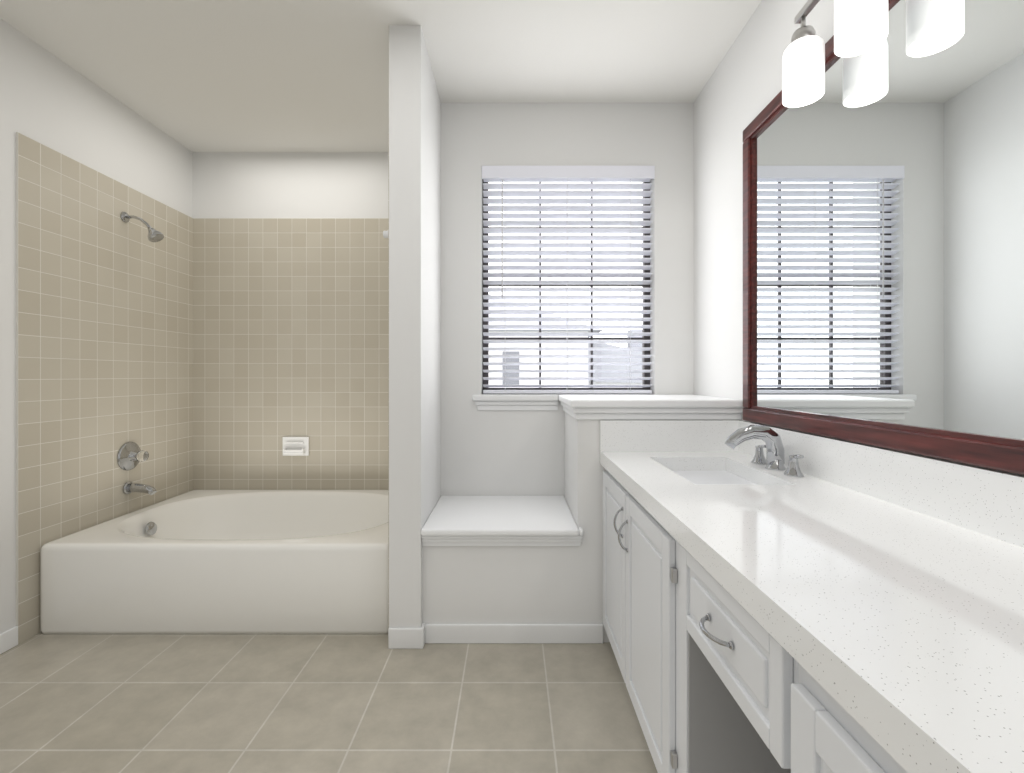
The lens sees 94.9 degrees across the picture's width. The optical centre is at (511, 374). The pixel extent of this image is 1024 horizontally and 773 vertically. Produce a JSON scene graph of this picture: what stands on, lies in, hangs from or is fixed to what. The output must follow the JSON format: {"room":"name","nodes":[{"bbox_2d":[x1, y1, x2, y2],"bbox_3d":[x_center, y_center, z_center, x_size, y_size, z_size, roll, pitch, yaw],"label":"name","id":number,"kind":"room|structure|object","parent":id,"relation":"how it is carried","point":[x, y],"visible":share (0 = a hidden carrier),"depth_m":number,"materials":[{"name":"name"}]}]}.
{"room":"bathroom","nodes":[
{"label":"bathroom","id":0,"kind":"room"},
{"bbox_2d":[0,18,192,633],"bbox_3d":[-2.267,-0.170,0.875,0.120,2.740,4.990,0,0,0],"label":"wall","id":1,"kind":"structure","parent":0,"point":[50,100],"depth_m":2.21,"materials":[{"name":"white paint"}]},
{"bbox_2d":[16,132,192,644],"bbox_3d":[-2.202,0.060,2.670,0.010,2.280,1.160,0,0,0],"label":"tile","id":2,"kind":"structure","parent":1,"relation":"attached to","point":[104,332],"depth_m":2.45,"materials":[{"name":"beige tile"}]},
{"bbox_2d":[117,212,163,494],"bbox_3d":[-2.090,-0.119,2.695,0.212,1.612,0.164,0,0,0],"label":"shower fixture set","id":3,"kind":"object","parent":1,"relation":"attached to","point":[131,455],"depth_m":2.67,"materials":[{"name":"silver metal"}]},
{"bbox_2d":[193,152,387,217],"bbox_3d":[-1.304,-0.170,3.310,1.805,2.740,0.120,0,0,0],"label":"wall","id":4,"kind":"structure","parent":0,"point":[290,184],"depth_m":3.25,"materials":[{"name":"white paint"}]},
{"bbox_2d":[193,218,387,489],"bbox_3d":[-1.375,0.060,3.245,1.645,2.280,0.010,0,0,0],"label":"tile","id":5,"kind":"structure","parent":4,"relation":"attached to","point":[290,327],"depth_m":3.24,"materials":[{"name":"beige tile"}]},
{"bbox_2d":[283,437,308,455],"bbox_3d":[-1.487,0.490,3.214,0.180,0.130,0.050,0,0,0],"label":"soap dish","id":6,"kind":"object","parent":5,"relation":"attached to","point":[295,446],"visible":1,"depth_m":3.23,"materials":[{"name":"white ceramic"}]},
{"bbox_2d":[0,632,657,772],"bbox_3d":[-0.590,1.240,0.875,3.475,0.080,4.990,0,0,0],"label":"floor","id":7,"kind":"structure","parent":0,"point":[221,703],"depth_m":1.70,"materials":[{"name":"tile"}]},
{"bbox_2d":[40,490,387,633],"bbox_3d":[-1.375,0.993,2.704,1.641,0.415,1.068,0,0,0],"label":"bathtub","id":8,"kind":"object","parent":7,"relation":"on","point":[253,562],"visible":0.79,"depth_m":2.17,"materials":[{"name":"white ceramic"}]},
{"bbox_2d":[422,411,609,641],"bbox_3d":[0.313,0.700,2.385,1.430,1.000,0.550,0,0,0],"label":"wall","id":9,"kind":"structure","parent":7,"relation":"on","point":[512,584],"depth_m":2.11,"materials":[{"name":"white paint"}]},
{"bbox_2d":[421,496,582,545],"bbox_3d":[-0.043,0.723,2.361,0.717,0.085,0.598,0,0,0],"label":"seat","id":10,"kind":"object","parent":9,"relation":"on","point":[500,521],"depth_m":2.17,"materials":[{"name":"white paint"}]},
{"bbox_2d":[472,394,742,419],"bbox_3d":[0.403,0.155,2.367,1.251,0.090,0.586,0,0,0],"label":"trim","id":11,"kind":"structure","parent":9,"relation":"on","point":[636,407],"depth_m":2.10,"materials":[{"name":"white paint"}]},
{"bbox_2d":[600,420,739,451],"bbox_3d":[0.709,0.271,2.098,0.633,0.138,0.020,0,0,0],"label":"backsplash","id":12,"kind":"structure","parent":9,"relation":"attached to","point":[615,435],"depth_m":2.09,"materials":[{"name":"white stone"}]},
{"bbox_2d":[601,464,919,772],"bbox_3d":[0.697,0.797,0.454,0.658,0.805,3.308,0,0,0],"label":"bathroom vanity","id":13,"kind":"object","parent":7,"relation":"on","point":[711,688],"depth_m":1.12,"materials":[{"name":"white paint"}]},
{"bbox_2d":[600,452,1023,772],"bbox_3d":[0.709,0.367,0.454,0.633,0.055,3.308,0,0,0],"label":"countertop","id":14,"kind":"structure","parent":13,"relation":"on","point":[915,619],"depth_m":0.74,"materials":[{"name":"white stone"}]},
{"bbox_2d":[672,468,759,483],"bbox_3d":[0.725,0.456,1.700,0.331,0.147,0.496,0,0,0],"label":"sink","id":15,"kind":"object","parent":14,"relation":"in","point":[697,475],"depth_m":1.83,"materials":[{"name":"white ceramic"}]},
{"bbox_2d":[720,424,807,475],"bbox_3d":[0.878,0.260,1.684,0.217,0.160,0.310,0,0,0],"label":"faucet","id":16,"kind":"object","parent":14,"relation":"on","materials":[{"name":"silver metal"}]},
{"bbox_2d":[0,0,761,151],"bbox_3d":[-0.590,-1.580,0.875,3.475,0.080,4.990,0,0,0],"label":"ceiling","id":17,"kind":"structure","parent":0,"point":[252,75],"depth_m":2.27,"materials":[{"name":"white paint"}]},
{"bbox_2d":[389,25,440,627],"bbox_3d":[-0.472,-0.170,2.660,0.140,2.740,1.180,0,0,0],"label":"wall","id":18,"kind":"structure","parent":0,"point":[414,298],"depth_m":2.07,"materials":[{"name":"white paint"}]},
{"bbox_2d":[0,623,602,653],"bbox_3d":[-0.590,1.155,0.305,3.235,0.089,3.610,0,0,0],"label":"baseboard","id":19,"kind":"structure","parent":18,"relation":"attached to","point":[408,638],"depth_m":2.10,"materials":[{"name":"white paint"}]},
{"bbox_2d":[388,133,388,628],"bbox_3d":[-0.547,0.060,2.675,0.010,2.280,1.150,0,0,0],"label":"tiled wall","id":20,"kind":"structure","parent":18,"relation":"attached to","point":[388,380],"depth_m":2.10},
{"bbox_2d":[383,231,387,237],"bbox_3d":[-0.568,-0.640,2.140,0.030,0.048,0.048,0,0,0],"label":"rod flange","id":21,"kind":"object","parent":20,"relation":"attached to","point":[385,234],"visible":0.56,"depth_m":2.13,"materials":[{"name":"white paint"}]},
{"bbox_2d":[441,103,693,495],"bbox_3d":[0.313,-0.170,2.730,1.430,2.740,0.140,0,0,0],"label":"wall","id":22,"kind":"structure","parent":0,"point":[502,452],"depth_m":2.66,"materials":[{"name":"white paint"}]},
{"bbox_2d":[482,179,649,393],"bbox_3d":[0.317,-0.537,2.760,0.980,1.295,0.050,0,0,0],"label":"window","id":23,"kind":"structure","parent":22,"relation":"in","point":[644,367],"depth_m":2.75,"materials":[{"name":"white glass"}]},
{"bbox_2d":[482,166,654,393],"bbox_3d":[0.317,-0.538,2.690,0.976,1.289,0.084,0,0,0],"label":"window blind","id":24,"kind":"object","parent":23,"relation":"attached to","point":[566,174],"visible":0.96,"depth_m":2.69,"materials":[{"name":"white plastic"}]},
{"bbox_2d":[694,0,1023,475],"bbox_3d":[1.088,-0.170,0.590,0.120,2.740,4.420,0,0,0],"label":"wall","id":25,"kind":"structure","parent":0,"point":[741,90],"depth_m":2.23,"materials":[{"name":"white paint"}]},
{"bbox_2d":[782,0,824,107],"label":"sconce","id":26,"kind":"object","parent":25,"relation":"attached to","point":[803,61],"depth_m":1.46,"materials":[{"name":"white glass"}]},
{"bbox_2d":[834,0,887,57],"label":"sconce","id":27,"kind":"object","parent":25,"relation":"attached to","point":[860,27],"depth_m":1.23,"materials":[{"name":"white glass"}]},
{"bbox_2d":[740,420,1023,547],"bbox_3d":[1.016,0.271,0.444,0.020,0.138,3.288,0,0,0],"label":"backsplash","id":28,"kind":"structure","parent":25,"relation":"attached to","point":[990,502],"depth_m":1.14,"materials":[{"name":"white stone"}]},
{"bbox_2d":[743,0,1023,474],"bbox_3d":[1.014,-0.432,1.022,0.026,1.259,2.045,0,0,0],"label":"framed mirror","id":29,"kind":"object","parent":25,"relation":"attached to","point":[883,244],"visible":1,"depth_m":1.23,"materials":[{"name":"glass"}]},
{"label":"outside","id":30,"kind":"structure","parent":0,"visible":0},
{"bbox_3d":[-0.032,4.750,33.000,80.000,0.100,54.000,0,0,0],"label":"ground","id":31,"kind":"structure","parent":30,"visible":0},
{"bbox_2d":[489,294,641,387],"bbox_3d":[1.468,0.875,18.000,12.800,7.650,8.800,0,0,0],"label":"house","id":32,"kind":"structure","parent":31,"relation":"on","point":[556,367],"depth_m":14.00,"materials":[{"name":"grey"}]}
]}

